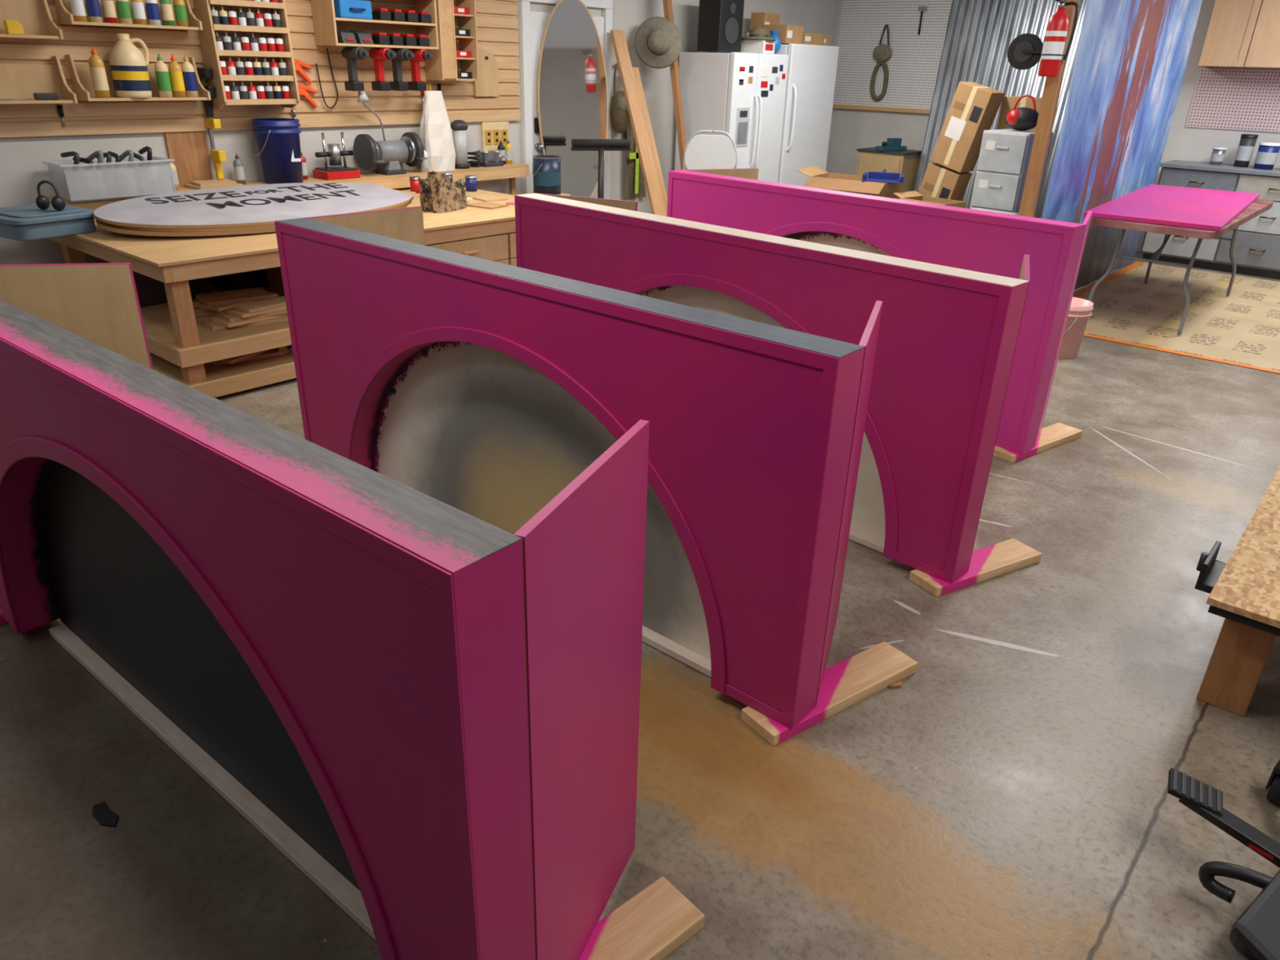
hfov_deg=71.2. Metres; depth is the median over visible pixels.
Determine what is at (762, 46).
cardboard box
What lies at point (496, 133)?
outlet
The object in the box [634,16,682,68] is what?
hat
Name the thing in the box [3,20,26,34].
tape measure
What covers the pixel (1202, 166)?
countertop
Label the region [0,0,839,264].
wall
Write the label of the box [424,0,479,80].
organizer
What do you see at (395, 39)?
battery pack
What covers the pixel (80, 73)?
wall shelf
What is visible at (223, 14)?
bottle
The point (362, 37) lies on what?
charger
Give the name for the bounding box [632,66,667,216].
plank
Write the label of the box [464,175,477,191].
tin
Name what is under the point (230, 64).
bottle
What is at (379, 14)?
battery pack
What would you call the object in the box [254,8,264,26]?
bottle
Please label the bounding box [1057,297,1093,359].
bucket
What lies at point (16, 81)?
wall shelf
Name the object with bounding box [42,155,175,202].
storage bin
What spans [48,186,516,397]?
workbench
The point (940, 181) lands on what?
cardboard box
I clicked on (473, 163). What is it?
cord
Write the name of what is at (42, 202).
ear cup
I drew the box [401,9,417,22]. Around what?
battery pack
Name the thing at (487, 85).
board
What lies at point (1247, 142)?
tub
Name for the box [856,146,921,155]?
countertop
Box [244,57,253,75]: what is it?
paint bottle
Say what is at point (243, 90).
bottle
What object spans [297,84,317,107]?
clamp
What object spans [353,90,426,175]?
grinder
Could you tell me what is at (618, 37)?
plank
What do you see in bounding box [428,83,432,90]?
tool
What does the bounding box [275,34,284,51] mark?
paint bottle
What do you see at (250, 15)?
bottle
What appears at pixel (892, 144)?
plane
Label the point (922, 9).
tool
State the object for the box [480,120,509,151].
outlet panel
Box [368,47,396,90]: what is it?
cordless drill
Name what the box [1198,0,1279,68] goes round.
upper cabinet
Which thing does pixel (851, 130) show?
wall
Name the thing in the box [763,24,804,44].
cardboard box
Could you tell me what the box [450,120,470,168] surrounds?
canister
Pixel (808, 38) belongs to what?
cardboard box
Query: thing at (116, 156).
clamp
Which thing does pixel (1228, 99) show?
pegboard
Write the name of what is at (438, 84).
tool
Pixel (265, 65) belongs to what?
bottle
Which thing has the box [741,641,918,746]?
board
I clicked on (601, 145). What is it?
stand
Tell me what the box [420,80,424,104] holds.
tool
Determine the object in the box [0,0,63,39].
wall shelf
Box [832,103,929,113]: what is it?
trim
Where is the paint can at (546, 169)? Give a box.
[532,155,561,195]
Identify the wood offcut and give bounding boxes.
[191,297,275,313]
[192,292,277,311]
[194,295,279,316]
[195,287,273,306]
[204,315,288,330]
[210,347,285,365]
[211,313,287,327]
[214,348,273,364]
[218,308,287,322]
[226,305,286,318]
[235,296,285,313]
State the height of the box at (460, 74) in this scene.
0.050 m
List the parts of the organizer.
panel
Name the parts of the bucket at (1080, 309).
handle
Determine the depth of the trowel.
5.11 m
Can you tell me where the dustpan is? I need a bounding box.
[862,168,904,183]
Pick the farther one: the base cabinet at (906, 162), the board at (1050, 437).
the base cabinet at (906, 162)
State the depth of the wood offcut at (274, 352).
5.26 m
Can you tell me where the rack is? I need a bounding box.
[192,0,300,109]
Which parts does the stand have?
post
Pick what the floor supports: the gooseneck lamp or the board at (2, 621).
the board at (2, 621)
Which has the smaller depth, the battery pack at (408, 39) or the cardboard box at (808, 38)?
the battery pack at (408, 39)
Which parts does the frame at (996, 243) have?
panel, arch trim, panel, panel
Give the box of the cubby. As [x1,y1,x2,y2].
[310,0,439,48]
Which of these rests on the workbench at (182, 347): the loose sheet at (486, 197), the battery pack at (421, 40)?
the loose sheet at (486, 197)
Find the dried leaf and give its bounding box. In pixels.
[92,801,118,826]
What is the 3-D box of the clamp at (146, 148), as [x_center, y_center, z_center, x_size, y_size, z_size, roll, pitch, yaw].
[-3.138,-1.983,5.700,0.140,0.274,0.050,21,31,36]
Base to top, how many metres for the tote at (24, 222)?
0.122 m
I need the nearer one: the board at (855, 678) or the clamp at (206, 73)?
the board at (855, 678)
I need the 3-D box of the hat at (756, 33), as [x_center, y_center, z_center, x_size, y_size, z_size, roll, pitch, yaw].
[1.243,-4.679,9.373,0.380,0.120,0.380,16,28,27]
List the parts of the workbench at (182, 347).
leg, leg, bench rail, drawer, handle, drawer, drawer, drawer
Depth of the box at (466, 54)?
7.20 m
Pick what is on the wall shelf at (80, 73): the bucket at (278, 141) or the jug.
the jug
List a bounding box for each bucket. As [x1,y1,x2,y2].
[252,118,302,183]
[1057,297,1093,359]
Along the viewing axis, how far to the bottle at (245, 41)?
5.93 m
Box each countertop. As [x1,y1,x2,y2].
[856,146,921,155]
[1160,160,1279,176]
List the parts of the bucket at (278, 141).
handle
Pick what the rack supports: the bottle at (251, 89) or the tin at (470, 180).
the bottle at (251, 89)
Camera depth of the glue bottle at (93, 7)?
5.26 m
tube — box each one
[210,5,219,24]
[215,31,223,49]
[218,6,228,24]
[219,57,227,75]
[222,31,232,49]
[223,81,231,99]
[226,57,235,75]
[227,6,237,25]
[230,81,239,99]
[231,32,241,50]
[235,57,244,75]
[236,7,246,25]
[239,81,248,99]
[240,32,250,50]
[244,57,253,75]
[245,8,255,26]
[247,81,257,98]
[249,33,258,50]
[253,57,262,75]
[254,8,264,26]
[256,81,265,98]
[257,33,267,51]
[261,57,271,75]
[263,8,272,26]
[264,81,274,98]
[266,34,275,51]
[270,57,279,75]
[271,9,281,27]
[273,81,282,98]
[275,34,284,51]
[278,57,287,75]
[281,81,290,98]
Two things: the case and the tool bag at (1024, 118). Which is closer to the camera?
the case
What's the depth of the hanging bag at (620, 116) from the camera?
8.79 m
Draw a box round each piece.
[184,182,243,189]
[190,178,236,186]
[394,189,415,195]
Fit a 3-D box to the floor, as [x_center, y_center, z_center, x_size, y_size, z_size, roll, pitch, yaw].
[1.908,0.047,4.282,11.100,0.100,14.400,21,31,36]
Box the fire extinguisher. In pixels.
[1037,0,1078,76]
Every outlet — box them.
[484,129,492,145]
[493,129,500,144]
[501,128,507,143]
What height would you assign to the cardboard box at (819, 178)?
0.795 m
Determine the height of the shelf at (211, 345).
0.092 m
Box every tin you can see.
[408,176,421,193]
[440,172,453,183]
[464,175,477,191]
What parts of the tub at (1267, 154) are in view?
lid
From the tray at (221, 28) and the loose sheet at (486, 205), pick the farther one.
the loose sheet at (486, 205)
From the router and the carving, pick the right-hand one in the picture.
the carving
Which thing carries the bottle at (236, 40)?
on the rack
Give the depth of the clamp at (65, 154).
5.33 m
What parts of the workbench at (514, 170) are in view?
post, post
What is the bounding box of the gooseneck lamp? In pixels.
[357,90,385,140]
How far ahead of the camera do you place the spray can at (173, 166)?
5.91 m
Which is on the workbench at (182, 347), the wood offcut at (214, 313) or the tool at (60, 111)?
the wood offcut at (214, 313)
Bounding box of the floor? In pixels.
[0,251,1279,959]
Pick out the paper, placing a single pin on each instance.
(1242, 326)
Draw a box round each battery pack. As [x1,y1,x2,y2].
[371,8,391,21]
[371,32,389,44]
[386,33,403,45]
[387,8,404,22]
[400,34,416,45]
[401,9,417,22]
[413,34,429,46]
[414,11,431,23]
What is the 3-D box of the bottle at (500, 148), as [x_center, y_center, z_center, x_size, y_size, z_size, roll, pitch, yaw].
[-1.225,-2.895,7.895,0.066,0.200,0.066,21,31,36]
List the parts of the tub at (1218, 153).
lid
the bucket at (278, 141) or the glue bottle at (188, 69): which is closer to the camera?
the glue bottle at (188, 69)
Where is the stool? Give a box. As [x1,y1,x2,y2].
[524,192,570,195]
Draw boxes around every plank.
[609,29,666,216]
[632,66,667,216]
[662,0,687,169]
[1018,0,1079,217]
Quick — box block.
[32,93,59,99]
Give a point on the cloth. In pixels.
(1131, 58)
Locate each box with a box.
[453,6,469,14]
[454,28,470,36]
[456,50,471,57]
[457,71,471,78]
[697,0,744,52]
[740,39,775,53]
[750,12,779,29]
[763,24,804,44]
[785,32,823,45]
[796,166,901,199]
[822,35,830,45]
[893,191,966,208]
[918,162,972,200]
[929,81,1004,173]
[996,96,1041,130]
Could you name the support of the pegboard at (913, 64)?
attached to the wall at (851, 130)
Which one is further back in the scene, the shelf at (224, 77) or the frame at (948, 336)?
the shelf at (224, 77)
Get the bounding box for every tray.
[208,0,284,8]
[213,23,288,33]
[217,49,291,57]
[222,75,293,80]
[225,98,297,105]
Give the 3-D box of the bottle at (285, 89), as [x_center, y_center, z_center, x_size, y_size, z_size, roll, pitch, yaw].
[-2.473,-2.709,6.243,0.049,0.128,0.049,21,31,36]
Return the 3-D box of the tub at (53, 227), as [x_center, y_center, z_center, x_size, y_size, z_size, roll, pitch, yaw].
[-3.430,-1.458,5.092,0.480,0.085,0.440,16,28,27]
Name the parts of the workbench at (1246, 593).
clamp bracket, leg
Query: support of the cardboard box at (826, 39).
on the refrigerator at (811, 73)
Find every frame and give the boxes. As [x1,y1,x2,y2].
[0,262,649,959]
[274,206,882,728]
[514,193,1030,583]
[666,168,1092,453]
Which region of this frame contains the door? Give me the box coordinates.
[530,11,604,198]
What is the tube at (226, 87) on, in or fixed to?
on the rack
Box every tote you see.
[0,203,96,240]
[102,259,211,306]
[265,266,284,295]
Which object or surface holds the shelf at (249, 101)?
on the rack
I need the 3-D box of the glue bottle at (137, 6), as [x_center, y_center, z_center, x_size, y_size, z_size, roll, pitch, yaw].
[-3.059,-2.886,5.446,0.070,0.200,0.070,21,31,36]
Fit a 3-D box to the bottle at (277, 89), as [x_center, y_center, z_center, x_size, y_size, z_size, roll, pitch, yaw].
[-2.513,-2.691,6.200,0.049,0.128,0.049,21,31,36]
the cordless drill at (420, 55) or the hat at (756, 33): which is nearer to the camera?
the cordless drill at (420, 55)
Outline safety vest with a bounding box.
[623,121,645,199]
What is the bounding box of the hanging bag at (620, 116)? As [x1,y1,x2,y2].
[609,62,631,133]
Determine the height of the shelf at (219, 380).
0.092 m
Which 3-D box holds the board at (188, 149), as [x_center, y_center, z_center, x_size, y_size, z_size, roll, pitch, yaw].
[-3.065,-1.766,6.245,0.020,1.249,0.260,21,31,36]
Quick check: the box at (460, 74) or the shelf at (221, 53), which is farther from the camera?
the box at (460, 74)
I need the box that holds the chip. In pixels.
[887,680,902,688]
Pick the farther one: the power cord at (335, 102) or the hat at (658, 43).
the hat at (658, 43)
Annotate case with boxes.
[333,0,372,19]
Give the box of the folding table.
[1088,199,1273,335]
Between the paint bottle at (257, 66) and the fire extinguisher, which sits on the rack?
the paint bottle at (257, 66)
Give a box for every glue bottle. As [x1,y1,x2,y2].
[69,0,87,22]
[84,0,102,22]
[88,46,111,97]
[100,0,117,23]
[115,0,132,23]
[130,0,146,24]
[144,0,161,25]
[154,53,173,97]
[159,0,175,26]
[168,53,186,97]
[173,0,188,26]
[181,54,198,97]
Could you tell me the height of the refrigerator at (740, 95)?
1.870 m
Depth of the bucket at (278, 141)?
6.24 m
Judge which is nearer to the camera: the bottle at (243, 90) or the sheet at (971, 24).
the bottle at (243, 90)
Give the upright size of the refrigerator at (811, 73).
1.980 m
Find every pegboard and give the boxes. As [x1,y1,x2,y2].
[833,0,952,109]
[1185,67,1279,132]
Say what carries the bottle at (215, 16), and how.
on the rack
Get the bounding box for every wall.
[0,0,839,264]
[826,0,1279,251]
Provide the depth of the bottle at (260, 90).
6.10 m
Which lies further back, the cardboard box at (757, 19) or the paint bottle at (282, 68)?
the cardboard box at (757, 19)
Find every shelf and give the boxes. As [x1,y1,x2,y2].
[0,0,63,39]
[0,55,77,103]
[53,0,202,30]
[66,54,211,101]
[140,284,291,368]
[149,344,296,397]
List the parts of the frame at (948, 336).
arch trim, panel, panel, panel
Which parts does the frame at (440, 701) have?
arch trim, panel, border trim, panel, panel, panel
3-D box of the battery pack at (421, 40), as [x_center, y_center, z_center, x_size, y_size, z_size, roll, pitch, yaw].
[-1.687,-3.368,6.854,0.120,0.080,0.090,21,31,36]
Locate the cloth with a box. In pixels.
[1040,0,1202,289]
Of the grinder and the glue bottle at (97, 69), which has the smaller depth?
the glue bottle at (97, 69)
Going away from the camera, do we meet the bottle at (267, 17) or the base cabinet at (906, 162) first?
the bottle at (267, 17)
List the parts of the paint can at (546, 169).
handle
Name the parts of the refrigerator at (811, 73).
handle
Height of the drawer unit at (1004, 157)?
1.280 m
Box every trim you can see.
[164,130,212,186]
[518,0,613,199]
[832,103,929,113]
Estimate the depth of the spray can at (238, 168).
6.22 m
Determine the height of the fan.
0.240 m
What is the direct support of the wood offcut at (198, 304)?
on the wood offcut at (196, 309)
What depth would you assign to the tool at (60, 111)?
5.39 m
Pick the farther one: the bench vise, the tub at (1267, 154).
the tub at (1267, 154)
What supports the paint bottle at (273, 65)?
on the rack
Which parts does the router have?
handle, post, motor, post, handle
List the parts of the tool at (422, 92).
handle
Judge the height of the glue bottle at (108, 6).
0.200 m
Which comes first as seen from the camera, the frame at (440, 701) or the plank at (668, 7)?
the frame at (440, 701)
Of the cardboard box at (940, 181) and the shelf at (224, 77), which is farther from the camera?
the cardboard box at (940, 181)
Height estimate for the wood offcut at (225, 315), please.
0.020 m
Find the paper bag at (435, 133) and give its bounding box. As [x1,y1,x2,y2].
[419,90,455,171]
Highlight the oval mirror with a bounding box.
[537,0,608,197]
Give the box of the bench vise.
[477,150,506,167]
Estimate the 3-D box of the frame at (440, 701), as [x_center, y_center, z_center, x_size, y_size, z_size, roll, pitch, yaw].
[-1.056,0.181,2.329,2.529,1.135,0.615,20,31,34]
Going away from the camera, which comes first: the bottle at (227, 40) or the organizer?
the bottle at (227, 40)
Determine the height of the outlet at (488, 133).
0.120 m
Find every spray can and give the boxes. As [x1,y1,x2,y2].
[168,157,179,189]
[232,153,245,184]
[301,152,308,179]
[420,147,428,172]
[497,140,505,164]
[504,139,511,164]
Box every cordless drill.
[341,46,368,91]
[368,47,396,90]
[389,48,414,90]
[408,48,433,90]
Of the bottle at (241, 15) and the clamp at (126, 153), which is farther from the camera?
the bottle at (241, 15)
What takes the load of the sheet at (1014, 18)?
on the floor
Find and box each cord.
[315,48,338,108]
[466,150,479,167]
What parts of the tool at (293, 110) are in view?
handle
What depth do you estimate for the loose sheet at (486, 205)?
6.43 m
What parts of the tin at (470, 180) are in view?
lid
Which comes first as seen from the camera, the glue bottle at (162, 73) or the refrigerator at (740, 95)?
the glue bottle at (162, 73)
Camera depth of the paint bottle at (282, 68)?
6.16 m
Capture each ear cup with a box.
[35,195,49,209]
[51,195,65,210]
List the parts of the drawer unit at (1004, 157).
handle, drawer, handle, drawer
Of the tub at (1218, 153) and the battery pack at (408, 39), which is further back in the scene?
the tub at (1218, 153)
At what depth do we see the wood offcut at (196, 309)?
5.30 m
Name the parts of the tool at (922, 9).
handle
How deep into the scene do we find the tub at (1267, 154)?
8.67 m
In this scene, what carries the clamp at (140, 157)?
in the storage bin
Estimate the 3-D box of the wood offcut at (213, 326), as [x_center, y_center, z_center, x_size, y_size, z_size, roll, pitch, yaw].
[-2.268,-0.939,5.231,0.480,0.020,0.200,-16,30,-33]
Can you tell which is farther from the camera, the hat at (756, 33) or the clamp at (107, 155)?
the hat at (756, 33)
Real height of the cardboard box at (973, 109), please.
0.823 m
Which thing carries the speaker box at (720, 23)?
on the refrigerator at (740, 95)
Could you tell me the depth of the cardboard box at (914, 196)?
8.83 m
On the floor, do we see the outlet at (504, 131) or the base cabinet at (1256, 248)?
the base cabinet at (1256, 248)
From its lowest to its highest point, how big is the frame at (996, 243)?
1.136 m
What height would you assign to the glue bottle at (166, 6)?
0.200 m
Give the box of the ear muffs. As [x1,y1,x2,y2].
[35,180,65,210]
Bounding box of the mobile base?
[1167,759,1279,959]
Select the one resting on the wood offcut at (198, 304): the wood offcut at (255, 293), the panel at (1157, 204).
the wood offcut at (255, 293)
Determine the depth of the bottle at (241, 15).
5.87 m
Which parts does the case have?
handle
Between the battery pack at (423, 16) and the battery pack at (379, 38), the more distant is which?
the battery pack at (423, 16)
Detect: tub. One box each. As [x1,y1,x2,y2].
[0,217,96,240]
[1209,146,1227,164]
[1233,133,1258,167]
[1253,142,1279,169]
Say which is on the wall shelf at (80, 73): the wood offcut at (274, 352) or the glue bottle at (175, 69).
the glue bottle at (175, 69)
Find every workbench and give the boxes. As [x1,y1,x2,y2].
[46,162,528,263]
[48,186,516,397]
[1195,466,1279,716]
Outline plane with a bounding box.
[875,137,906,151]
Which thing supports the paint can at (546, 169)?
on the stool
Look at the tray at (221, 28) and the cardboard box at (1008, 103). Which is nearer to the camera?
the tray at (221, 28)
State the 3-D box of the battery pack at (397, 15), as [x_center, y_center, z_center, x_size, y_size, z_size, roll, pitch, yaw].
[-1.820,-3.450,6.641,0.120,0.080,0.090,21,31,36]
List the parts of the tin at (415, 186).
lid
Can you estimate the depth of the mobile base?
2.05 m
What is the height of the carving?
0.270 m
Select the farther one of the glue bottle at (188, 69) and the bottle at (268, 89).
the bottle at (268, 89)
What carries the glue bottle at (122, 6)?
on the wall shelf at (63, 7)
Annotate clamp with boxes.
[60,151,79,164]
[72,156,93,163]
[86,150,103,163]
[96,152,111,162]
[106,151,120,162]
[119,150,133,161]
[133,152,144,160]
[137,146,151,159]
[196,67,216,116]
[204,118,226,179]
[277,346,292,353]
[293,58,312,84]
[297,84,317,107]
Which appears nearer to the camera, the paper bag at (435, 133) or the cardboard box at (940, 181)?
the paper bag at (435, 133)
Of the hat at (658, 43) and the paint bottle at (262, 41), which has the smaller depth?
the paint bottle at (262, 41)
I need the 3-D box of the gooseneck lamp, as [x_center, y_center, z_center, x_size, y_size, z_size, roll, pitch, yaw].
[-2.048,-2.766,6.802,0.086,0.366,0.290,5,25,7]
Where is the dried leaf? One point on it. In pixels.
(101, 813)
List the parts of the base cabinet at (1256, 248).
drawer, handle, drawer, drawer, handle, drawer, drawer, handle, handle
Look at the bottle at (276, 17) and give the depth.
6.04 m
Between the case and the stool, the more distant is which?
the stool
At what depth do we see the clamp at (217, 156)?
6.08 m
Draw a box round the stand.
[570,138,631,198]
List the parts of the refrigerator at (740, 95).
door, handle, handle, door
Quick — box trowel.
[0,98,31,100]
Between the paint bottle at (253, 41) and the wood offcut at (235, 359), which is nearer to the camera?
the wood offcut at (235, 359)
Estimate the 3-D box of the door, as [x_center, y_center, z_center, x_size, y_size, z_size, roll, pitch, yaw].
[-0.655,-3.248,8.524,0.114,2.120,0.950,21,31,36]
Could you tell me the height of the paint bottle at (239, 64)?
0.128 m
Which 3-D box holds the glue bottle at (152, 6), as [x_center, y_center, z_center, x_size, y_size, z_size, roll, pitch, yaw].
[-3.004,-2.912,5.505,0.070,0.200,0.070,21,31,36]
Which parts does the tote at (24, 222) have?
lid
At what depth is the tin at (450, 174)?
7.26 m
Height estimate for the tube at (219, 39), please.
0.128 m
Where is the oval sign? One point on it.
(244, 209)
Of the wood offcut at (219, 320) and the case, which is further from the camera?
the case
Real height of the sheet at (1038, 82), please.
2.699 m
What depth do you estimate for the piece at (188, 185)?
6.02 m
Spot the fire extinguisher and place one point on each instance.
(1051, 56)
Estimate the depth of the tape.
6.50 m
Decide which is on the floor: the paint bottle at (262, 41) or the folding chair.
the folding chair
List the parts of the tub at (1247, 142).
lid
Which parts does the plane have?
knob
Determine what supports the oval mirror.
on the step stool
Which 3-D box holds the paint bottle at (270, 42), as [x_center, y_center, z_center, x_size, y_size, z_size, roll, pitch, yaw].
[-2.505,-2.959,6.075,0.049,0.128,0.049,21,31,36]
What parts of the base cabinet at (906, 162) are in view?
door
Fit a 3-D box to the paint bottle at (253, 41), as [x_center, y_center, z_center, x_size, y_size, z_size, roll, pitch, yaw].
[-2.585,-2.922,5.991,0.049,0.128,0.049,21,31,36]
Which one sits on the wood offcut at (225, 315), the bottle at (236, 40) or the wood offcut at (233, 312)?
the wood offcut at (233, 312)
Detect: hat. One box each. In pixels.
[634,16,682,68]
[742,26,776,40]
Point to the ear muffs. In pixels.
(58, 203)
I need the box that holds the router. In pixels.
[312,132,360,180]
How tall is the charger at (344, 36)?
0.089 m
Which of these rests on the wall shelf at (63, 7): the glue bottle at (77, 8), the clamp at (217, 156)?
the glue bottle at (77, 8)
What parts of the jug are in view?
handle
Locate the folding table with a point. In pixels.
(1258, 206)
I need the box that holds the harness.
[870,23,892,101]
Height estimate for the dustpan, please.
0.088 m
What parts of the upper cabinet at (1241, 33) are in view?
door, door frame, door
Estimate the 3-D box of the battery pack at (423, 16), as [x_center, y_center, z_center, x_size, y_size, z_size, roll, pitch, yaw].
[-1.663,-3.523,6.807,0.120,0.080,0.090,21,31,36]
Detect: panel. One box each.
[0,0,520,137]
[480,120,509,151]
[1083,183,1260,231]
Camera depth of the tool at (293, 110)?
6.45 m
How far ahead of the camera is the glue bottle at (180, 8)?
5.61 m
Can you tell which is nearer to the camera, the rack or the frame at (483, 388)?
the frame at (483, 388)
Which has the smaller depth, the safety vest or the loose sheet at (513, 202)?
the loose sheet at (513, 202)
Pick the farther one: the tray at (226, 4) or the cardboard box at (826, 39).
the cardboard box at (826, 39)
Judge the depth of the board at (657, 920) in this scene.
1.96 m
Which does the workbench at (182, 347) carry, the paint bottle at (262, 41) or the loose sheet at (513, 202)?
the loose sheet at (513, 202)
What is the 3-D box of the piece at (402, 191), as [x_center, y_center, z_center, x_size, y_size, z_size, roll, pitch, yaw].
[-2.013,-2.149,6.743,0.340,0.018,0.560,15,28,25]
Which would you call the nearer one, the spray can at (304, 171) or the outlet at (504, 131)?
the spray can at (304, 171)
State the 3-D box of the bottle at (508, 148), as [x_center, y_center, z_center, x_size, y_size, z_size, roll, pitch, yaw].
[-1.172,-2.919,7.950,0.066,0.200,0.066,21,31,36]
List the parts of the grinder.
motor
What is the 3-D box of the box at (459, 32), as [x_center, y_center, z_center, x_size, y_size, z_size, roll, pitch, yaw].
[-1.463,-3.587,7.168,0.122,0.050,0.160,21,31,36]
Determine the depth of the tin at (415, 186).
6.94 m
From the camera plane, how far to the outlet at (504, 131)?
7.95 m
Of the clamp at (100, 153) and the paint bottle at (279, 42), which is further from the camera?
the paint bottle at (279, 42)
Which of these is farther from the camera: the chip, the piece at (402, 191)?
the piece at (402, 191)
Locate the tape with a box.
[1072,262,1279,373]
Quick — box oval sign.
[93,182,413,236]
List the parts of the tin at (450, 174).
lid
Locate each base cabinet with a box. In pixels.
[856,146,921,199]
[1139,167,1279,279]
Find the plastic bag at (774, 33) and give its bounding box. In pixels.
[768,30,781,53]
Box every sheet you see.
[466,194,507,201]
[466,201,509,208]
[506,200,515,204]
[913,0,999,192]
[961,0,1053,208]
[1029,0,1087,217]
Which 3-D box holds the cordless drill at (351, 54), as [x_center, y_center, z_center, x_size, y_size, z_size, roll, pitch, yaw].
[-2.051,-2.986,6.499,0.281,0.292,0.088,21,31,36]
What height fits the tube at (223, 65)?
0.128 m
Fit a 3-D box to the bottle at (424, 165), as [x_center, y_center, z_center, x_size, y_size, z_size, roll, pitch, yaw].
[-1.737,-2.581,7.188,0.066,0.200,0.066,21,31,36]
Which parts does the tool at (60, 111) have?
handle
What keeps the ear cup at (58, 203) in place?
on the ear muffs
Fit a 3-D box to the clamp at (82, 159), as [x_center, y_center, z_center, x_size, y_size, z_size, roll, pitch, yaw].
[-3.375,-1.845,5.445,0.163,0.226,0.047,14,28,24]
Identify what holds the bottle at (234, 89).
on the rack
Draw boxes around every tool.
[57,105,65,126]
[291,108,296,119]
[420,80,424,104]
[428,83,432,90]
[437,83,441,90]
[917,6,927,34]
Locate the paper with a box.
[1076,262,1279,370]
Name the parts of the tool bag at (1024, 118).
handle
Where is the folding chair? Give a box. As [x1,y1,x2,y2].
[682,129,737,169]
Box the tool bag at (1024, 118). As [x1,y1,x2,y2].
[1004,94,1038,130]
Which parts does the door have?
knob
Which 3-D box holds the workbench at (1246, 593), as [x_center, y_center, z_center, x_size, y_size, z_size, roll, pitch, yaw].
[2.939,0.298,3.185,1.371,0.430,2.600,21,31,36]
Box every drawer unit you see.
[969,128,1053,217]
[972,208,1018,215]
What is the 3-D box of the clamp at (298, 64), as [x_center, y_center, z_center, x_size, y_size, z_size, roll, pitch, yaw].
[-2.439,-2.916,6.385,0.033,0.162,0.209,21,31,36]
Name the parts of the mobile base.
pedal arm, frame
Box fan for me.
[1007,33,1043,70]
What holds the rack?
attached to the wall at (22, 168)
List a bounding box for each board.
[0,615,8,625]
[473,52,498,96]
[578,875,704,959]
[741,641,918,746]
[909,538,1042,596]
[992,422,1082,462]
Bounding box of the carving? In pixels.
[417,169,466,213]
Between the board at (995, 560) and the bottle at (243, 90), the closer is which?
the board at (995, 560)
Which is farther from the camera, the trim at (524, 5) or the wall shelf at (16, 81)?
the trim at (524, 5)
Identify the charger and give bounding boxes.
[336,29,356,44]
[349,30,373,44]
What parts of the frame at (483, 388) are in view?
arch trim, panel, panel, panel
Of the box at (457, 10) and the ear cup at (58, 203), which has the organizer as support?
the box at (457, 10)
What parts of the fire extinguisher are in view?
lever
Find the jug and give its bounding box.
[109,33,151,97]
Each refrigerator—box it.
[674,52,788,182]
[774,43,839,186]
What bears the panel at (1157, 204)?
on the folding table
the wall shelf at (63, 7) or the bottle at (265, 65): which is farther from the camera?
the bottle at (265, 65)
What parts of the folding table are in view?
leg, leg, leg, leg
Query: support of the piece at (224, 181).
on the piece at (188, 185)
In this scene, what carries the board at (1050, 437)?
on the floor
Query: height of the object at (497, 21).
1.500 m
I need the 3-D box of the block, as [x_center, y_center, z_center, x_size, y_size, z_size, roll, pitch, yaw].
[-3.480,-2.249,5.242,0.120,0.035,0.080,-18,31,-35]

